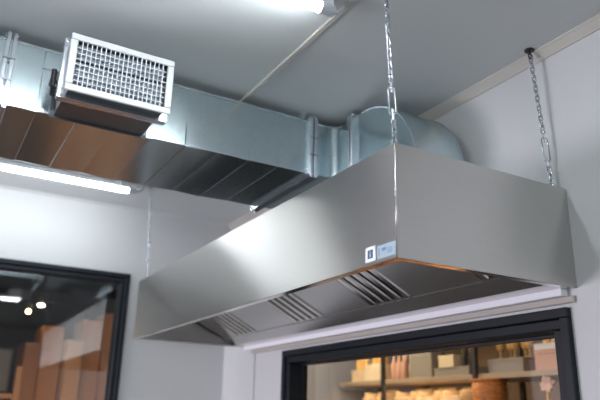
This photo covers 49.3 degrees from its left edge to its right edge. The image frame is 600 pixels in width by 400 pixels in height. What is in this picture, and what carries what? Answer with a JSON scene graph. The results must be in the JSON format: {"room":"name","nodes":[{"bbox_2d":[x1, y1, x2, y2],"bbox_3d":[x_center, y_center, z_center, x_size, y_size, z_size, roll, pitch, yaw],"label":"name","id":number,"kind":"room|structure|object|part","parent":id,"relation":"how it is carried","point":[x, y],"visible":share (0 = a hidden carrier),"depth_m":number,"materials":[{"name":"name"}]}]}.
{"room":"commercial kitchen","nodes":[
{"label":"commercial kitchen","id":0,"kind":"room"},
{"bbox_2d":[0,298,87,399],"bbox_3d":[-5.183,2.384,7.309,5.130,2.900,0.100,12,-21,-28],"label":"wall","id":1,"kind":"structure","parent":0,"point":[18,327],"depth_m":8.50,"materials":[{"name":"black paint"}]},
{"bbox_2d":[0,349,12,390],"bbox_3d":[-3.820,2.114,8.139,0.370,0.500,0.039,12,-21,-28],"label":"board","id":2,"kind":"object","parent":1,"relation":"attached to","point":[5,355],"visible":1,"depth_m":8.19,"materials":[{"name":"grey"}]},
{"bbox_2d":[0,188,230,399],"bbox_3d":[-2.819,1.136,3.426,5.138,2.900,0.140,12,-21,-28],"label":"wall","id":3,"kind":"structure","parent":0,"point":[38,228],"depth_m":4.49,"materials":[{"name":"white paint"}]},
{"bbox_2d":[0,258,130,399],"bbox_3d":[-2.203,1.247,3.752,2.248,1.925,0.162,12,-21,-28],"label":"window","id":4,"kind":"structure","parent":3,"relation":"in","point":[122,280],"depth_m":4.35,"materials":[{"name":"black metal"}]},
{"bbox_2d":[0,185,227,226],"bbox_3d":[-2.748,-0.252,3.822,5.138,0.014,0.014,12,-21,-28],"label":"trim","id":5,"kind":"structure","parent":3,"relation":"attached to","point":[1,186],"depth_m":4.58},
{"bbox_2d":[0,0,599,305],"bbox_3d":[-1.923,-0.738,2.527,5.378,0.120,12.700,12,-21,-28],"label":"ceiling","id":6,"kind":"structure","parent":0,"point":[441,49],"depth_m":2.60,"materials":[{"name":"white paint"}]},
{"bbox_2d":[26,275,33,312],"bbox_3d":[-2.309,0.683,5.658,0.080,0.597,0.080,12,-21,-28],"label":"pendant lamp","id":7,"kind":"object","parent":6,"relation":"hanging from","point":[29,305],"visible":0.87,"depth_m":5.57,"materials":[{"name":"white glass"}]},
{"bbox_2d":[26,303,31,309],"bbox_3d":[-2.315,0.910,5.582,0.044,0.060,0.043,12,-21,-28],"label":"socket","id":8,"kind":"object","parent":7,"relation":"attached to","point":[29,305],"depth_m":5.57,"materials":[{"name":"black plastic"}]},
{"bbox_2d":[38,276,45,306],"bbox_3d":[-2.263,0.690,5.805,0.080,0.515,0.080,12,-21,-28],"label":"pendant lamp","id":9,"kind":"object","parent":6,"relation":"hanging from","point":[42,299],"visible":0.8,"depth_m":5.73,"materials":[{"name":"white glass"}]},
{"bbox_2d":[39,296,44,303],"bbox_3d":[-2.268,0.879,5.742,0.044,0.060,0.043,12,-21,-28],"label":"socket","id":10,"kind":"object","parent":9,"relation":"attached to","point":[42,299],"depth_m":5.73,"materials":[{"name":"black plastic"}]},
{"bbox_2d":[0,159,144,194],"bbox_3d":[-1.571,-0.171,3.899,1.315,0.064,0.050,12,-21,-28],"label":"lamp","id":11,"kind":"object","parent":6,"relation":"attached to","point":[6,165],"visible":1,"depth_m":3.97,"materials":[{"name":"white plastic"}]},
{"bbox_2d":[147,187,153,276],"bbox_3d":[-0.961,0.199,4.151,0.038,0.579,0.108,-4,-19,15],"label":"suspension chain","id":12,"kind":"object","parent":6,"relation":"hanging from","point":[150,192],"visible":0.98,"depth_m":4.16,"materials":[{"name":"silver metal"}]},
{"bbox_2d":[0,31,463,211],"bbox_3d":[-0.962,-0.339,2.537,3.192,0.586,1.197,12,-21,-28],"label":"air duct","id":13,"kind":"object","parent":6,"relation":"attached to","point":[209,145],"visible":0.72,"depth_m":2.91,"materials":[{"name":"metal"}]},
{"bbox_2d":[42,32,174,138],"bbox_3d":[-0.745,-0.426,2.498,0.449,0.240,0.303,12,-21,-28],"label":"ventilation grille","id":14,"kind":"object","parent":13,"relation":"attached to","point":[115,88],"visible":1,"depth_m":2.42,"materials":[{"name":"white metal"}]},
{"bbox_3d":[-0.926,-0.439,2.458,0.036,0.085,0.070,12,-21,-28],"label":"damper lever","id":15,"kind":"part","parent":14,"relation":"part of","materials":[{"name":"black plastic"}]},
{"bbox_3d":[-0.650,-0.458,2.388,0.384,0.226,0.010,12,-21,-28],"label":"grille frame","id":16,"kind":"part","parent":14,"relation":"part of","materials":[{"name":"grey paint"}]},
{"bbox_2d":[240,0,356,101],"bbox_3d":[0.868,-1.060,1.171,0.022,0.007,7.300,12,-21,-28],"label":"trim","id":17,"kind":"structure","parent":6,"relation":"attached to","point":[349,3],"depth_m":2.60,"materials":[{"name":"grey"}]},
{"bbox_2d":[286,0,344,17],"bbox_3d":[-0.414,-0.779,2.007,1.327,0.064,0.050,12,-21,-28],"label":"lamp","id":18,"kind":"object","parent":6,"relation":"attached to","point":[327,8],"visible":1,"depth_m":2.25,"materials":[{"name":"white plastic"}]},
{"bbox_2d":[286,0,322,11],"bbox_3d":[-0.438,-0.767,1.989,1.170,0.025,0.038,12,-21,-28],"label":"diffuser","id":19,"kind":"object","parent":18,"relation":"attached to","point":[315,5],"depth_m":2.23,"materials":[{"name":"white plastic"}]},
{"bbox_2d":[384,0,396,142],"bbox_3d":[0.289,-0.450,2.128,0.050,0.579,0.038,12,-21,-28],"label":"suspension chain","id":20,"kind":"object","parent":6,"relation":"hanging from","point":[385,1],"visible":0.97,"depth_m":2.12,"materials":[{"name":"silver metal"}]},
{"bbox_2d":[133,139,576,350],"bbox_3d":[-0.037,0.409,3.211,0.782,0.414,2.634,12,-21,-28],"label":"exhaust hood","id":21,"kind":"object","parent":20,"relation":"hanging from","point":[403,234],"visible":1,"depth_m":2.36,"materials":[{"name":"silver metal"}]},
{"bbox_3d":[-0.694,0.760,4.295,0.778,0.362,0.003,12,-21,-28],"label":"panel","id":22,"kind":"part","parent":21,"relation":"part of","materials":[{"name":"silver metal"}]},
{"bbox_3d":[-0.683,0.719,4.166,0.541,0.273,0.188,12,-21,-28],"label":"blanking panel","id":23,"kind":"part","parent":21,"relation":"part of","materials":[{"name":"silver metal"}]},
{"bbox_3d":[-0.553,0.642,3.968,0.555,0.300,0.310,12,-21,-28],"label":"filter frame","id":24,"kind":"part","parent":21,"relation":"part of","materials":[{"name":"silver metal"}]},
{"bbox_3d":[-0.368,0.553,3.648,0.541,0.273,0.450,12,-21,-28],"label":"blanking panel","id":25,"kind":"part","parent":21,"relation":"part of","materials":[{"name":"silver metal"}]},
{"bbox_3d":[-0.372,0.343,3.030,0.007,0.362,2.632,12,-21,-28],"label":"panel","id":26,"kind":"part","parent":21,"relation":"part of","materials":[{"name":"silver metal"}]},
{"bbox_3d":[-0.170,0.440,3.338,0.555,0.300,0.320,12,-21,-28],"label":"filter frame","id":27,"kind":"part","parent":21,"relation":"part of","materials":[{"name":"silver metal"}]},
{"bbox_3d":[0.000,0.358,3.042,0.541,0.273,0.380,12,-21,-28],"label":"blanking panel","id":28,"kind":"part","parent":21,"relation":"part of","materials":[{"name":"silver metal"}]},
{"bbox_3d":[0.145,0.579,3.268,0.008,0.007,2.572,12,-21,-28],"label":"filter rail","id":29,"kind":"part","parent":21,"relation":"part of","materials":[{"name":"grey metal"}]},
{"bbox_3d":[0.176,0.257,2.769,0.555,0.300,0.300,12,-21,-28],"label":"filter frame","id":30,"kind":"part","parent":21,"relation":"part of","materials":[{"name":"silver metal"}]},
{"bbox_3d":[0.256,0.148,1.937,0.001,0.040,0.090,12,-21,-28],"label":"type plate","id":31,"kind":"part","parent":21,"relation":"part of","materials":[{"name":"blue"}]},
{"bbox_3d":[0.343,0.177,2.478,0.541,0.273,0.390,12,-21,-28],"label":"blanking panel","id":32,"kind":"part","parent":21,"relation":"part of","materials":[{"name":"silver metal"}]},
{"bbox_3d":[0.504,0.083,2.229,0.555,0.300,0.230,12,-21,-28],"label":"filter frame","id":33,"kind":"part","parent":21,"relation":"part of","materials":[{"name":"silver metal"}]},
{"bbox_3d":[0.623,0.064,2.129,0.778,0.362,0.003,12,-21,-28],"label":"panel","id":34,"kind":"part","parent":21,"relation":"part of","materials":[{"name":"silver metal"}]},
{"bbox_2d":[524,47,553,185],"bbox_3d":[0.906,-0.316,2.483,0.056,0.579,0.038,2,-19,-2],"label":"suspension chain","id":35,"kind":"object","parent":6,"relation":"hanging from","point":[530,50],"visible":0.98,"depth_m":2.48,"materials":[{"name":"silver metal"}]},
{"bbox_2d":[86,30,599,399],"bbox_3d":[0.281,1.172,3.313,0.148,2.900,12.600,12,-21,-28],"label":"wall","id":36,"kind":"structure","parent":0,"point":[498,129],"depth_m":2.48,"materials":[{"name":"white paint"}]},
{"bbox_2d":[251,353,255,399],"bbox_3d":[-0.323,1.911,3.993,0.012,1.904,0.027,12,-21,-28],"label":"trim","id":37,"kind":"structure","parent":36,"relation":"attached to","point":[254,354],"depth_m":4.24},
{"bbox_2d":[228,13,599,230],"bbox_3d":[1.425,-0.826,1.778,0.036,0.038,7.866,12,-21,-28],"label":"trim","id":38,"kind":"structure","parent":36,"relation":"attached to","point":[591,25],"depth_m":2.70,"materials":[{"name":"grey"}]},
{"bbox_2d":[251,295,579,399],"bbox_3d":[0.356,1.279,3.117,0.164,1.276,2.522,12,-21,-28],"label":"window","id":39,"kind":"structure","parent":36,"relation":"in","point":[556,324],"depth_m":2.75,"materials":[{"name":"black metal"}]},
{"bbox_3d":[0.313,0.674,3.285,0.016,0.024,2.522,12,-21,-28],"label":"support rail","id":40,"kind":"part","parent":39,"relation":"part of","materials":[{"name":"metal"}]},
{"bbox_2d":[307,355,415,399],"bbox_3d":[0.156,1.959,5.666,2.122,2.900,0.100,12,-21,-28],"label":"wall","id":41,"kind":"structure","parent":0,"point":[323,380],"depth_m":5.82,"materials":[{"name":"grey paint"}]},
{"bbox_2d":[416,340,560,399],"bbox_3d":[2.660,1.340,3.649,0.100,2.900,6.060,12,-21,-28],"label":"wall","id":42,"kind":"structure","parent":0,"point":[485,353],"depth_m":5.26,"materials":[{"name":"brown"}]},
{"bbox_3d":[-4.041,3.194,4.895,5.130,0.120,4.594,12,-21,-28],"label":"floor","id":43,"kind":"structure","parent":0,"visible":0},
{"bbox_2d":[0,366,22,399],"bbox_3d":[-2.408,2.117,4.652,0.545,1.840,0.040,12,-21,-28],"label":"wooden rack","id":44,"kind":"object","parent":43,"relation":"on","point":[18,374],"visible":1,"depth_m":5.00,"materials":[{"name":"brown wood"}]},
{"bbox_3d":[-2.192,2.161,4.769,0.045,1.840,0.040,12,-21,-28],"label":"post","id":45,"kind":"part","parent":44,"relation":"part of","materials":[{"name":"brown wood"}]},
{"bbox_2d":[10,343,40,399],"bbox_3d":[-2.369,2.234,5.345,0.125,2.060,0.435,12,-21,-28],"label":"tall cabinet","id":46,"kind":"object","parent":43,"relation":"on","point":[28,354],"visible":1,"depth_m":5.45,"materials":[{"name":"brown wood"}]},
{"bbox_2d":[33,325,64,399],"bbox_3d":[-2.256,2.200,5.485,0.180,2.220,0.435,12,-21,-28],"label":"tall cabinet","id":47,"kind":"object","parent":43,"relation":"on","point":[50,338],"visible":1,"depth_m":5.58,"materials":[{"name":"brown wood"}]},
{"bbox_2d":[55,340,83,399],"bbox_3d":[-2.039,2.246,5.420,0.140,2.100,0.435,12,-21,-28],"label":"tall cabinet","id":48,"kind":"object","parent":43,"relation":"on","point":[72,350],"visible":0.88,"depth_m":5.51,"materials":[{"name":"brown wood"}]},
{"bbox_2d":[73,319,103,399],"bbox_3d":[-1.951,2.206,5.608,0.165,2.300,0.435,12,-21,-28],"label":"tall cabinet","id":49,"kind":"object","parent":43,"relation":"on","point":[89,331],"visible":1,"depth_m":5.71,"materials":[{"name":"brown wood"}]},
{"bbox_2d":[95,313,112,399],"bbox_3d":[-1.663,2.218,5.718,0.430,2.360,0.435,12,-21,-28],"label":"tall cabinet","id":50,"kind":"object","parent":43,"relation":"on","point":[107,318],"visible":0.29,"depth_m":5.73,"materials":[{"name":"brown wood"}]},
{"bbox_3d":[1.665,2.574,2.648,2.122,0.120,6.060,12,-21,-28],"label":"floor","id":51,"kind":"structure","parent":0,"visible":0},
{"bbox_2d":[340,342,558,399],"bbox_3d":[1.192,1.860,4.593,0.470,2.450,2.678,12,-21,-28],"label":"shelving unit","id":52,"kind":"object","parent":51,"relation":"on","point":[521,377],"visible":0.16,"depth_m":4.65,"materials":[{"name":"beige wood"}]},
{"bbox_2d":[351,369,364,381],"bbox_3d":[0.590,1.538,5.689,0.204,0.102,0.204,12,-21,-28],"label":"box","id":53,"kind":"object","parent":52,"relation":"on","point":[357,375],"visible":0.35,"depth_m":5.64,"materials":[{"name":"beige cardboard"}]},
{"bbox_3d":[0.591,1.500,5.701,0.204,0.024,0.204,12,-21,-28],"label":"lid","id":54,"kind":"part","parent":53,"relation":"part of","materials":[{"name":"beige cardboard"}]},
{"bbox_2d":[356,360,360,369],"bbox_3d":[0.519,1.449,5.747,0.048,0.100,0.047,12,-21,-28],"label":"jar","id":55,"kind":"object","parent":53,"relation":"on","point":[357,361],"visible":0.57,"depth_m":5.73,"materials":[{"name":"orange glass"}]},
{"bbox_2d":[360,359,364,369],"bbox_3d":[0.549,1.433,5.698,0.048,0.100,0.047,12,-21,-28],"label":"jar","id":56,"kind":"object","parent":53,"relation":"on","point":[361,361],"visible":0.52,"depth_m":5.68,"materials":[{"name":"orange glass"}]},
{"bbox_2d":[364,359,369,368],"bbox_3d":[0.579,1.417,5.648,0.048,0.100,0.047,12,-21,-28],"label":"jar","id":57,"kind":"object","parent":53,"relation":"on","point":[366,361],"visible":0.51,"depth_m":5.64,"materials":[{"name":"orange glass"}]},
{"bbox_2d":[365,364,390,380],"bbox_3d":[0.689,1.452,5.474,0.204,0.132,0.224,12,-21,-28],"label":"box","id":58,"kind":"object","parent":52,"relation":"on","point":[373,371],"visible":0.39,"depth_m":5.40,"materials":[{"name":"beige cardboard"}]},
{"bbox_2d":[372,358,376,363],"bbox_3d":[0.640,1.357,5.559,0.048,0.100,0.047,12,-21,-28],"label":"jar","id":59,"kind":"object","parent":58,"relation":"on","point":[374,360],"visible":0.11,"depth_m":5.54,"materials":[{"name":"orange glass"}]},
{"bbox_3d":[0.691,1.404,5.490,0.204,0.031,0.224,12,-21,-28],"label":"lid","id":60,"kind":"part","parent":58,"relation":"part of","materials":[{"name":"beige cardboard"}]},
{"bbox_2d":[363,390,399,399],"bbox_3d":[0.678,1.748,5.457,0.250,0.310,0.200,12,-21,-28],"label":"crate","id":61,"kind":"object","parent":52,"relation":"on","point":[390,394],"visible":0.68,"depth_m":5.47,"materials":[{"name":"beige wood"}]},
{"bbox_2d":[391,356,395,378],"bbox_3d":[0.758,1.345,5.259,0.056,0.200,0.055,12,-21,-28],"label":"bottle","id":62,"kind":"object","parent":52,"relation":"on","point":[393,364],"visible":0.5,"depth_m":5.23,"materials":[{"name":"pink glass"}]},
{"bbox_2d":[396,355,400,378],"bbox_3d":[0.791,1.328,5.205,0.056,0.200,0.055,12,-21,-28],"label":"bottle","id":63,"kind":"object","parent":52,"relation":"on","point":[398,363],"visible":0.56,"depth_m":5.18,"materials":[{"name":"pink glass"}]},
{"bbox_2d":[401,355,407,378],"bbox_3d":[0.824,1.311,5.152,0.056,0.200,0.055,12,-21,-28],"label":"bottle","id":64,"kind":"object","parent":52,"relation":"on","point":[404,365],"visible":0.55,"depth_m":5.12,"materials":[{"name":"pink glass"}]},
{"bbox_2d":[394,389,432,399],"bbox_3d":[0.888,1.636,5.111,0.250,0.310,0.200,12,-21,-28],"label":"crate","id":65,"kind":"object","parent":52,"relation":"on","point":[399,395],"visible":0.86,"depth_m":5.15,"materials":[{"name":"beige wood"}]},
{"bbox_2d":[409,352,450,377],"bbox_3d":[1.001,1.278,5.028,0.204,0.192,0.264,12,-21,-28],"label":"box","id":66,"kind":"object","parent":52,"relation":"on","point":[421,365],"visible":0.47,"depth_m":4.95,"materials":[{"name":"grey cardboard"}]},
{"bbox_3d":[1.003,1.208,5.051,0.204,0.044,0.264,12,-21,-28],"label":"lid","id":67,"kind":"part","parent":66,"relation":"part of","materials":[{"name":"grey cardboard"}]},
{"bbox_2d":[416,388,456,399],"bbox_3d":[1.024,1.565,4.888,0.250,0.310,0.200,12,-21,-28],"label":"crate","id":68,"kind":"object","parent":52,"relation":"on","point":[435,395],"visible":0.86,"depth_m":4.92,"materials":[{"name":"beige wood"}]},
{"bbox_2d":[440,387,472,399],"bbox_3d":[1.159,1.493,4.666,0.250,0.310,0.200,12,-21,-28],"label":"crate","id":69,"kind":"object","parent":52,"relation":"on","point":[465,393],"visible":0.76,"depth_m":4.63,"materials":[{"name":"beige wood"}]},
{"bbox_2d":[434,366,488,376],"bbox_3d":[1.172,1.242,4.705,0.224,0.062,0.364,12,-21,-28],"label":"box","id":70,"kind":"object","parent":52,"relation":"on","point":[460,370],"visible":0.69,"depth_m":4.60,"materials":[{"name":"grey cardboard"}]},
{"bbox_2d":[438,354,468,367],"bbox_3d":[1.136,1.181,4.752,0.204,0.087,0.164,12,-21,-28],"label":"box","id":71,"kind":"object","parent":70,"relation":"on","point":[444,361],"visible":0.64,"depth_m":4.68,"materials":[{"name":"beige cardboard"}]},
{"bbox_3d":[1.137,1.149,4.763,0.204,0.021,0.164,12,-21,-28],"label":"lid","id":72,"kind":"part","parent":71,"relation":"part of","materials":[{"name":"beige cardboard"}]},
{"bbox_3d":[1.172,1.220,4.713,0.224,0.015,0.364,12,-21,-28],"label":"lid","id":73,"kind":"part","parent":70,"relation":"part of","materials":[{"name":"grey cardboard"}]},
{"bbox_2d":[461,348,467,365],"bbox_3d":[1.164,1.093,4.627,0.048,0.170,0.047,12,-21,-28],"label":"bottle","id":74,"kind":"object","parent":70,"relation":"on","point":[464,354],"visible":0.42,"depth_m":4.60,"materials":[{"name":"grey"}]},
{"bbox_2d":[468,348,471,365],"bbox_3d":[1.209,1.082,4.591,0.048,0.170,0.047,12,-21,-28],"label":"bottle","id":75,"kind":"object","parent":70,"relation":"on","point":[469,351],"visible":0.21,"depth_m":4.57,"materials":[{"name":"grey"}]},
{"bbox_2d":[470,378,507,399],"bbox_3d":[1.251,1.351,4.282,0.242,0.339,0.242,12,-21,-28],"label":"wicker basket","id":76,"kind":"object","parent":52,"relation":"on","point":[482,388],"visible":1,"depth_m":4.23,"materials":[{"name":"brown wicker"}]},
{"bbox_2d":[488,357,535,372],"bbox_3d":[1.422,1.096,4.298,0.204,0.092,0.304,12,-21,-28],"label":"box","id":77,"kind":"object","parent":52,"relation":"on","point":[515,364],"visible":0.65,"depth_m":4.20,"materials":[{"name":"grey cardboard"}]},
{"bbox_2d":[496,344,503,358],"bbox_3d":[1.345,1.003,4.390,0.054,0.135,0.053,12,-21,-28],"label":"stemmed glass","id":78,"kind":"object","parent":77,"relation":"on","point":[500,347],"visible":0.62,"depth_m":4.38,"materials":[{"name":"brown"}]},
{"bbox_2d":[496,344,503,351],"bbox_3d":[1.346,0.979,4.398,0.054,0.085,0.053,12,-21,-28],"label":"bowl","id":79,"kind":"object","parent":78,"relation":"on","point":[500,347],"depth_m":4.38,"materials":[{"name":"glass"}]},
{"bbox_2d":[506,343,512,357],"bbox_3d":[1.402,0.992,4.353,0.054,0.135,0.053,12,-21,-28],"label":"stemmed glass","id":80,"kind":"object","parent":77,"relation":"on","point":[508,347],"visible":0.43,"depth_m":4.34,"materials":[{"name":"brown"}]},
{"bbox_2d":[506,343,512,350],"bbox_3d":[1.403,0.968,4.361,0.054,0.085,0.053,12,-21,-28],"label":"bowl","id":81,"kind":"object","parent":80,"relation":"on","point":[508,347],"depth_m":4.34,"materials":[{"name":"glass"}]},
{"bbox_3d":[1.423,1.062,4.309,0.204,0.022,0.304,12,-21,-28],"label":"lid","id":82,"kind":"part","parent":77,"relation":"part of","materials":[{"name":"grey cardboard"}]},
{"bbox_2d":[510,343,517,357],"bbox_3d":[1.407,0.970,4.288,0.054,0.135,0.053,12,-21,-28],"label":"stemmed glass","id":83,"kind":"object","parent":77,"relation":"on","point":[514,346],"visible":0.6,"depth_m":4.27,"materials":[{"name":"brown"}]},
{"bbox_2d":[510,343,517,349],"bbox_3d":[1.408,0.946,4.296,0.054,0.085,0.053,12,-21,-28],"label":"bowl","id":84,"kind":"object","parent":83,"relation":"on","point":[514,346],"depth_m":4.27,"materials":[{"name":"glass"}]},
{"bbox_2d":[520,342,526,356],"bbox_3d":[1.464,0.959,4.251,0.054,0.135,0.053,12,-21,-28],"label":"stemmed glass","id":85,"kind":"object","parent":77,"relation":"on","point":[523,346],"visible":0.45,"depth_m":4.24,"materials":[{"name":"brown"}]},
{"bbox_2d":[520,342,526,349],"bbox_3d":[1.465,0.935,4.259,0.054,0.085,0.053,12,-21,-28],"label":"bowl","id":86,"kind":"object","parent":85,"relation":"on","point":[523,346],"depth_m":4.24,"materials":[{"name":"glass"}]},
{"bbox_2d":[525,341,533,356],"bbox_3d":[1.469,0.937,4.186,0.054,0.135,0.053,12,-21,-28],"label":"stemmed glass","id":87,"kind":"object","parent":77,"relation":"on","point":[529,344],"visible":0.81,"depth_m":4.17,"materials":[{"name":"brown"}]},
{"bbox_2d":[525,341,532,348],"bbox_3d":[1.470,0.913,4.194,0.054,0.085,0.053,12,-21,-28],"label":"bowl","id":88,"kind":"object","parent":87,"relation":"on","point":[529,344],"depth_m":4.17,"materials":[{"name":"glass"}]},
{"bbox_2d":[534,348,557,369],"bbox_3d":[1.596,0.977,3.981,0.204,0.122,0.244,12,-21,-28],"label":"box","id":89,"kind":"object","parent":52,"relation":"on","point":[545,359],"visible":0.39,"depth_m":3.96,"materials":[{"name":"pink cardboard"}]},
{"bbox_2d":[533,342,554,349],"bbox_3d":[1.587,0.907,4.022,0.204,0.037,0.204,12,-21,-28],"label":"box","id":90,"kind":"object","parent":89,"relation":"on","point":[551,345],"visible":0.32,"depth_m":3.99,"materials":[{"name":"white cardboard"}]},
{"bbox_3d":[1.588,0.894,4.027,0.204,0.010,0.204,12,-21,-28],"label":"lid","id":91,"kind":"part","parent":90,"relation":"part of","materials":[{"name":"white cardboard"}]},
{"bbox_2d":[543,339,550,342],"bbox_3d":[1.542,0.853,4.085,0.048,0.100,0.047,12,-21,-28],"label":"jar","id":92,"kind":"object","parent":90,"relation":"on","point":[545,340],"visible":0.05,"depth_m":4.06,"materials":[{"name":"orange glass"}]},
{"bbox_3d":[1.597,0.933,3.995,0.204,0.028,0.244,12,-21,-28],"label":"lid","id":93,"kind":"part","parent":89,"relation":"part of","materials":[{"name":"pink cardboard"}]},
{"bbox_3d":[1.345,2.218,3.290,0.300,0.950,0.450,12,-21,-28],"label":"side table","id":94,"kind":"object","parent":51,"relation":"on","visible":0},
{"bbox_3d":[1.361,1.633,3.482,0.140,0.280,0.140,12,-21,-28],"label":"vase","id":95,"kind":"object","parent":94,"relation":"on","visible":0},
{"bbox_2d":[540,375,556,399],"bbox_3d":[1.382,1.240,3.592,0.043,0.530,0.097,12,-21,-28],"label":"dried flower","id":96,"kind":"object","parent":95,"relation":"on","point":[547,384],"visible":1,"depth_m":3.64,"materials":[{"name":"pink plant"}]},
{"bbox_3d":[1.376,1.278,3.590,0.020,0.457,0.045,12,-21,-28],"label":"stem","id":97,"kind":"part","parent":96,"relation":"part of","materials":[{"name":"orange"}]}
]}

